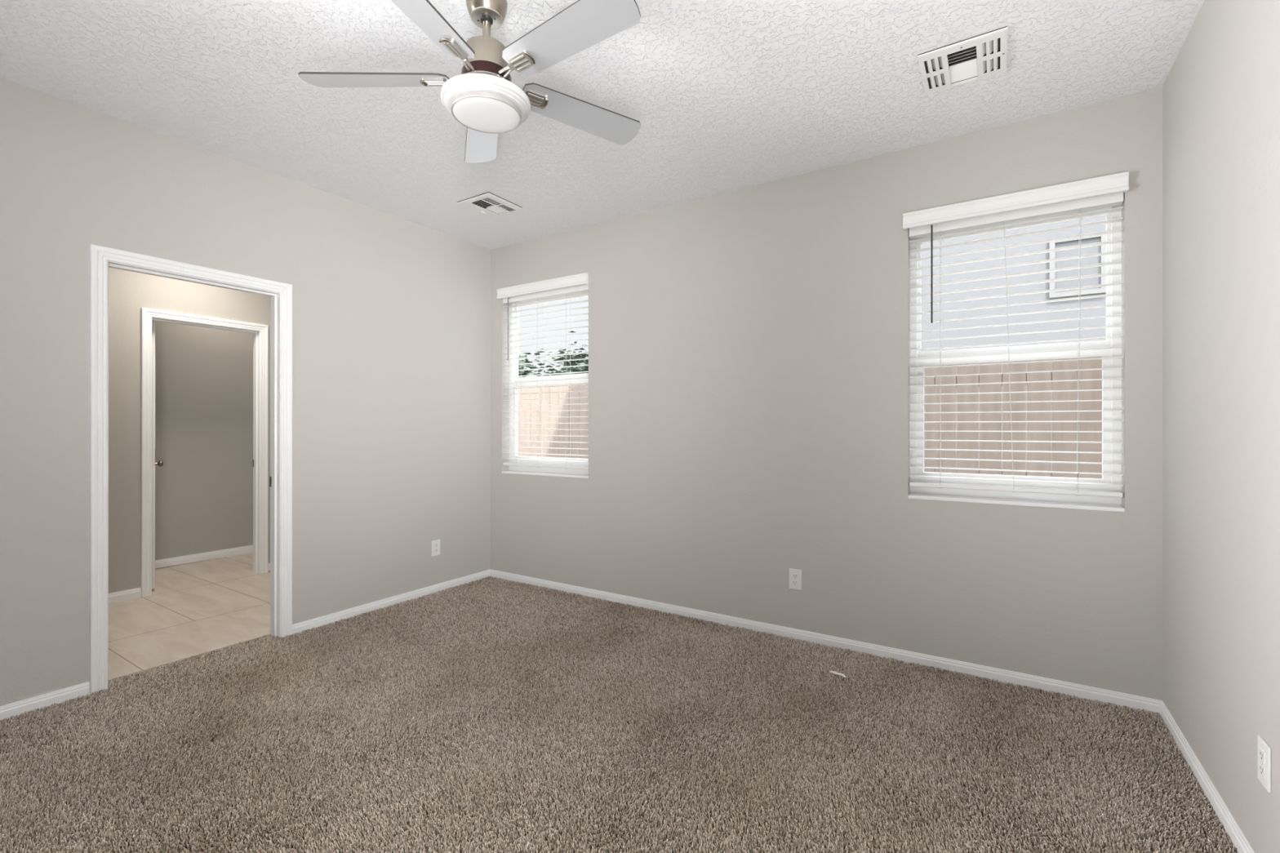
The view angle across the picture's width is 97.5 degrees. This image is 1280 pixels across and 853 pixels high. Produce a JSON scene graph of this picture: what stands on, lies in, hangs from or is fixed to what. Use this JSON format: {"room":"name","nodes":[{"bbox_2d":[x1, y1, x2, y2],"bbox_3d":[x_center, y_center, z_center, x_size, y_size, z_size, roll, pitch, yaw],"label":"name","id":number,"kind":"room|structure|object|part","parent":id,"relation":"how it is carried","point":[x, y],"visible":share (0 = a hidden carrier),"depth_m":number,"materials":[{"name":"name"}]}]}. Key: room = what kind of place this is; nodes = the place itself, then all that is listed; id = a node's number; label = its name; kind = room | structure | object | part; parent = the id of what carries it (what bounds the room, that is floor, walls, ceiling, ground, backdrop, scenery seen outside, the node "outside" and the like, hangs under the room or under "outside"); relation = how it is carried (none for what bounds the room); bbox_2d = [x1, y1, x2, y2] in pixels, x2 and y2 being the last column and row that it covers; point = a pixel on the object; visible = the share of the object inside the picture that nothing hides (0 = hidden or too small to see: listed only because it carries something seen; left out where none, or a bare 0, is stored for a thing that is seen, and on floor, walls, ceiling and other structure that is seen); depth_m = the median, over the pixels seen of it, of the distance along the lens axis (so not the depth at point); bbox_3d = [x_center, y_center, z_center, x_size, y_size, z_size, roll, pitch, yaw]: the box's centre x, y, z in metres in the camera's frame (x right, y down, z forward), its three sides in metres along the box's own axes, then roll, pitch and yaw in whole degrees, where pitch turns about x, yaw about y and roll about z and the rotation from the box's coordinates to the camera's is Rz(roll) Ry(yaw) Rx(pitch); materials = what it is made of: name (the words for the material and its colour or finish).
{"room":"empty bedroom","nodes":[
{"label":"empty bedroom","id":0,"kind":"room"},
{"bbox_2d":[108,267,270,593],"bbox_3d":[-3.709,-0.119,4.143,0.115,2.743,3.600,0,0,33],"label":"wall","id":1,"kind":"structure","parent":0,"point":[129,291],"depth_m":4.07,"materials":[{"name":"grey paint"}]},
{"bbox_2d":[108,587,141,604],"bbox_3d":[-4.140,1.216,3.350,0.012,0.074,1.801,0,0,33],"label":"baseboard","id":2,"kind":"structure","parent":1,"relation":"attached to","point":[129,594],"depth_m":4.03,"materials":[{"name":"white paint"}]},
{"bbox_2d":[155,320,253,568],"bbox_3d":[-4.506,-0.120,4.651,0.115,2.743,3.600,0,0,33],"label":"wall","id":3,"kind":"structure","parent":0,"point":[204,375],"depth_m":5.22,"materials":[{"name":"grey paint"}]},
{"bbox_2d":[155,545,253,568],"bbox_3d":[-4.195,1.215,5.021,0.012,0.078,1.800,0,0,33],"label":"baseboard","id":4,"kind":"structure","parent":3,"relation":"attached to","point":[244,549],"depth_m":5.22,"materials":[{"name":"white paint"}]},
{"bbox_2d":[0,77,490,706],"bbox_3d":[-2.813,-0.113,2.386,0.115,2.757,5.600,0,0,33],"label":"wall","id":5,"kind":"structure","parent":0,"point":[391,314],"depth_m":3.31,"materials":[{"name":"grey paint"}]},
{"bbox_2d":[0,681,89,720],"bbox_3d":[-3.423,1.230,1.310,0.012,0.068,3.131,0,0,33],"label":"baseboard","id":6,"kind":"structure","parent":5,"relation":"attached to","point":[58,696],"depth_m":2.50,"materials":[{"name":"white paint"}]},
{"bbox_2d":[88,244,292,695],"bbox_3d":[-2.394,0.204,3.043,0.150,2.122,0.895,0,0,33],"label":"door frame","id":7,"kind":"structure","parent":5,"relation":"in","point":[101,258],"depth_m":2.90,"materials":[{"name":"white paint"}]},
{"bbox_3d":[-2.228,0.334,3.388,0.030,0.062,0.004,0,0,33],"label":"strike plate","id":8,"kind":"part","parent":7,"relation":"part of","materials":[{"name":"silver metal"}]},
{"bbox_2d":[292,568,489,635],"bbox_3d":[-1.678,1.232,4.049,0.012,0.068,1.574,0,0,33],"label":"baseboard","id":9,"kind":"structure","parent":5,"relation":"attached to","point":[314,623],"depth_m":3.88,"materials":[{"name":"white paint"}]},
{"bbox_2d":[431,538,439,556],"bbox_3d":[-1.548,0.920,4.256,0.009,0.120,0.075,0,0,33],"label":"wall outlet","id":10,"kind":"object","parent":5,"relation":"attached to","point":[435,544],"visible":1,"depth_m":4.25,"materials":[{"name":"white plastic"}]},
{"bbox_2d":[0,0,1204,249],"bbox_3d":[-0.989,-1.501,1.226,4.207,0.020,5.600,0,0,33],"label":"ceiling","id":11,"kind":"structure","parent":0,"point":[725,95],"depth_m":2.45,"materials":[{"name":"white paint"}]},
{"bbox_2d":[297,0,640,163],"bbox_3d":[-0.503,-1.280,1.914,1.185,0.421,1.214,0,0,33],"label":"ceiling fan","id":12,"kind":"object","parent":11,"relation":"hanging from","point":[484,99],"visible":1,"depth_m":1.87,"materials":[{"name":"white wood"}]},
{"bbox_3d":[-0.912,-1.201,1.944,0.505,0.006,0.139,0,15,0],"label":"blade","id":13,"kind":"part","parent":12,"relation":"part of","materials":[{"name":"silver metal"}]},
{"bbox_3d":[-0.650,-1.202,1.582,0.139,0.006,0.505,16,5,18],"label":"blade","id":14,"kind":"part","parent":12,"relation":"part of","materials":[{"name":"grey wood"}]},
{"bbox_3d":[-0.648,-1.201,2.306,0.139,0.006,0.505,-15,5,-17],"label":"blade","id":15,"kind":"part","parent":12,"relation":"part of","materials":[{"name":"white wood"}]},
{"bbox_3d":[-0.531,-1.115,1.944,0.301,0.046,0.301,0,0,33],"label":"lamp shade","id":16,"kind":"part","parent":12,"relation":"part of","materials":[{"name":"white glass"}]},
{"bbox_3d":[-0.224,-1.201,1.719,0.505,0.006,0.139,0,-15,36],"label":"blade","id":17,"kind":"part","parent":12,"relation":"part of","materials":[{"name":"white wood"}]},
{"bbox_3d":[-0.223,-1.201,2.167,0.505,0.006,0.139,0,-15,-36],"label":"blade","id":18,"kind":"part","parent":12,"relation":"part of","materials":[{"name":"grey wood"}]},
{"bbox_2d":[457,191,522,217],"bbox_3d":[-1.006,-1.501,3.765,0.299,0.066,0.299,0,0,33],"label":"ceiling vent","id":19,"kind":"object","parent":11,"relation":"in","point":[491,205],"visible":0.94,"depth_m":3.77,"materials":[{"name":"white metal"}]},
{"bbox_2d":[917,26,1007,94],"bbox_3d":[1.319,-1.498,2.291,0.302,0.070,0.302,0,0,33],"label":"ceiling vent","id":20,"kind":"object","parent":11,"relation":"in","point":[984,55],"visible":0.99,"depth_m":2.29,"materials":[{"name":"white metal"}]},
{"bbox_2d":[0,552,1232,852],"bbox_3d":[-2.155,1.277,1.966,6.967,0.050,5.600,0,0,33],"label":"floor","id":21,"kind":"structure","parent":0,"point":[193,609],"depth_m":3.31,"materials":[{"name":"beige tile"}]},
{"bbox_2d":[0,576,1236,852],"bbox_3d":[-0.530,1.256,2.043,4.307,0.020,3.726,0,0,33],"label":"carpet","id":22,"kind":"structure","parent":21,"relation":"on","point":[322,653],"depth_m":2.19,"materials":[{"name":"brown carpet"}]},
{"bbox_2d":[829,671,846,677],"bbox_3d":[0.984,1.234,2.798,0.024,0.014,0.091,0,0,-37],"label":"scrap","id":23,"kind":"object","parent":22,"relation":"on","point":[833,672],"visible":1,"depth_m":2.80,"materials":[{"name":"white paper"}]},
{"bbox_2d":[489,86,1162,700],"bbox_3d":[0.577,-0.110,3.642,4.482,2.757,0.160,0,0,33],"label":"wall","id":24,"kind":"structure","parent":0,"point":[749,347],"depth_m":3.23,"materials":[{"name":"grey paint"}]},
{"bbox_2d":[501,291,588,478],"bbox_3d":[-0.724,-0.345,4.462,0.903,1.462,0.154,0,0,33],"label":"window","id":25,"kind":"structure","parent":24,"relation":"in","point":[541,471],"depth_m":4.58,"materials":[{"name":"white plastic"}]},
{"bbox_2d":[496,272,588,469],"bbox_3d":[-0.767,-0.406,4.415,0.925,1.457,0.099,0,0,33],"label":"window blind","id":26,"kind":"object","parent":25,"relation":"attached to","point":[575,283],"visible":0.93,"depth_m":4.42,"materials":[{"name":"white plastic"}]},
{"bbox_3d":[-0.990,-0.349,4.582,0.012,1.344,0.056,0,0,33],"label":"ladder cord","id":27,"kind":"part","parent":26,"relation":"part of","materials":[{"name":"white fabric"}]},
{"bbox_3d":[-0.796,-0.349,4.458,0.012,1.344,0.056,0,0,33],"label":"ladder cord","id":28,"kind":"part","parent":26,"relation":"part of","materials":[{"name":"white fabric"}]},
{"bbox_3d":[-0.747,0.309,4.426,0.891,0.022,0.052,0,0,33],"label":"rail","id":29,"kind":"part","parent":26,"relation":"part of","materials":[{"name":"white plastic"}]},
{"bbox_3d":[-0.551,-0.349,4.302,0.012,1.344,0.056,0,0,33],"label":"ladder cord","id":30,"kind":"part","parent":26,"relation":"part of","materials":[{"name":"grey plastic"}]},
{"bbox_3d":[-0.743,0.376,4.433,0.903,0.020,0.086,0,0,33],"label":"sill","id":31,"kind":"part","parent":25,"relation":"part of","materials":[{"name":"white paint"}]},
{"bbox_3d":[-0.709,-0.020,4.486,0.835,0.694,0.026,0,0,33],"label":"sash","id":32,"kind":"part","parent":25,"relation":"part of","materials":[{"name":"white plastic"}]},
{"bbox_3d":[-0.693,-0.691,4.511,0.835,0.691,0.026,0,0,33],"label":"sash","id":33,"kind":"part","parent":25,"relation":"part of","materials":[{"name":"glass"}]},
{"bbox_2d":[788,568,801,590],"bbox_3d":[0.919,0.905,3.322,0.075,0.120,0.009,0,0,33],"label":"wall outlet","id":34,"kind":"object","parent":24,"relation":"attached to","point":[794,575],"visible":1,"depth_m":3.32,"materials":[{"name":"white plastic"}]},
{"bbox_2d":[792,573,797,578],"bbox_3d":[0.918,0.886,3.320,0.033,0.029,0.003,0,0,33],"label":"receptacle","id":35,"kind":"object","parent":34,"relation":"attached to","point":[794,575],"depth_m":3.32,"materials":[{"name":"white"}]},
{"bbox_2d":[792,579,797,585],"bbox_3d":[0.918,0.925,3.320,0.033,0.029,0.003,0,0,33],"label":"receptacle","id":36,"kind":"object","parent":34,"relation":"attached to","point":[794,581],"depth_m":3.32,"materials":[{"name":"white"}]},
{"bbox_2d":[489,568,1162,715],"bbox_3d":[0.510,1.233,3.581,4.207,0.068,0.012,0,0,33],"label":"baseboard","id":37,"kind":"structure","parent":24,"relation":"attached to","point":[1104,695],"depth_m":3.07,"materials":[{"name":"white paint"}]},
{"bbox_2d":[907,204,1124,512],"bbox_3d":[1.847,-0.344,2.824,0.887,1.462,0.154,0,0,33],"label":"window","id":38,"kind":"structure","parent":24,"relation":"in","point":[981,496],"depth_m":2.76,"materials":[{"name":"white plastic"}]},
{"bbox_3d":[1.879,-0.690,2.873,0.819,0.691,0.026,0,0,33],"label":"sash","id":39,"kind":"part","parent":38,"relation":"part of","materials":[{"name":"white plastic"}]},
{"bbox_3d":[1.862,-0.019,2.847,0.819,0.694,0.026,0,0,33],"label":"sash","id":40,"kind":"part","parent":38,"relation":"part of","materials":[{"name":"white plastic"}]},
{"bbox_2d":[902,171,1128,497],"bbox_3d":[1.808,-0.405,2.774,0.917,1.457,0.099,0,0,33],"label":"window blind","id":41,"kind":"object","parent":38,"relation":"attached to","point":[1105,191],"visible":1,"depth_m":2.75,"materials":[{"name":"white plastic"}]},
{"bbox_3d":[1.578,-0.349,2.946,0.012,1.344,0.056,0,0,33],"label":"ladder cord","id":42,"kind":"part","parent":41,"relation":"part of","materials":[{"name":"white fabric"}]},
{"bbox_3d":[1.833,-0.349,2.783,0.047,1.344,0.056,0,0,33],"label":"ladder cord","id":43,"kind":"part","parent":41,"relation":"part of","materials":[{"name":"white fabric"}]},
{"bbox_3d":[1.824,0.309,2.787,0.875,0.022,0.052,0,0,33],"label":"rail","id":44,"kind":"part","parent":41,"relation":"part of","materials":[{"name":"white plastic"}]},
{"bbox_3d":[2.061,-0.348,2.638,0.017,1.344,0.056,0,0,33],"label":"ladder cord","id":45,"kind":"part","parent":41,"relation":"part of","materials":[{"name":"white fabric"}]},
{"bbox_3d":[1.829,0.376,2.795,0.887,0.020,0.086,0,0,33],"label":"sill","id":46,"kind":"part","parent":38,"relation":"part of","materials":[{"name":"white paint"}]},
{"bbox_2d":[1162,0,1279,852],"bbox_3d":[0.809,-0.112,-0.016,0.160,2.757,5.760,0,0,33],"label":"wall","id":47,"kind":"structure","parent":0,"point":[1221,91],"depth_m":1.81,"materials":[{"name":"grey paint"}]},
{"bbox_2d":[1160,701,1254,852],"bbox_3d":[0.778,1.232,0.097,0.012,0.068,5.600,0,0,33],"label":"baseboard","id":48,"kind":"structure","parent":47,"relation":"attached to","point":[1236,835],"depth_m":1.90,"materials":[{"name":"white paint"}]},
{"bbox_2d":[1257,735,1271,793],"bbox_3d":[1.682,0.909,1.512,0.009,0.120,0.075,0,0,33],"label":"wall outlet","id":49,"kind":"object","parent":47,"relation":"attached to","point":[1264,751],"visible":1,"depth_m":1.50,"materials":[{"name":"white plastic"}]},
{"bbox_2d":[1259,747,1265,764],"bbox_3d":[1.679,0.889,1.514,0.003,0.029,0.033,0,0,33],"label":"receptacle","id":50,"kind":"object","parent":49,"relation":"attached to","point":[1262,750],"depth_m":1.51,"materials":[{"name":"white plastic"}]},
{"bbox_2d":[1259,762,1265,778],"bbox_3d":[1.679,0.928,1.514,0.003,0.029,0.033,0,0,33],"label":"receptacle","id":51,"kind":"object","parent":49,"relation":"attached to","point":[1262,765],"depth_m":1.51,"materials":[{"name":"white plastic"}]},
{"bbox_3d":[-3.850,-0.119,4.802,0.830,2.743,2.000,0,0,33],"label":"wall","id":52,"kind":"structure","parent":0,"visible":0},
{"bbox_2d":[140,307,268,597],"bbox_3d":[-3.762,0.190,4.680,0.817,2.124,0.848,0,0,33],"label":"door frame","id":53,"kind":"structure","parent":52,"relation":"in","point":[148,316],"depth_m":4.48,"materials":[{"name":"white paint"}]},
{"bbox_3d":[-4.099,0.315,4.771,0.067,0.064,0.064,0,0,-42],"label":"knob","id":54,"kind":"part","parent":53,"relation":"part of","materials":[{"name":"silver metal"}]},
{"label":"outside","id":55,"kind":"structure","parent":0,"visible":0},
{"bbox_3d":[14.903,1.516,30.084,80.000,0.120,59.840,0,0,33],"label":"ground","id":56,"kind":"structure","parent":55,"visible":0},
{"bbox_2d":[518,330,588,377],"bbox_3d":[-1.104,-0.092,10.159,3.261,3.266,3.044,0,0,33],"label":"tree","id":57,"kind":"object","parent":56,"relation":"on","point":[576,362],"visible":0.06,"depth_m":9.68,"materials":[{"name":"green plant"}]},
{"bbox_2d":[517,356,1102,479],"bbox_3d":[0.018,0.469,5.717,19.082,1.911,0.061,0,0,33],"label":"wooden fence","id":58,"kind":"object","parent":56,"relation":"on","point":[1086,364],"visible":0.02,"depth_m":4.06,"materials":[{"name":"brown wood"}]},
{"bbox_2d":[920,215,1106,470],"bbox_3d":[7.946,-1.099,8.836,9.700,5.080,7.960,0,0,33],"label":"house","id":59,"kind":"structure","parent":56,"relation":"on","point":[1100,332],"depth_m":6.48,"materials":[{"name":"grey paint"}]},
{"bbox_3d":[4.817,-1.772,6.176,0.400,0.560,0.010,0,0,33],"label":"pane","id":60,"kind":"part","parent":59,"relation":"part of","materials":[{"name":"grey glass"}]}
]}

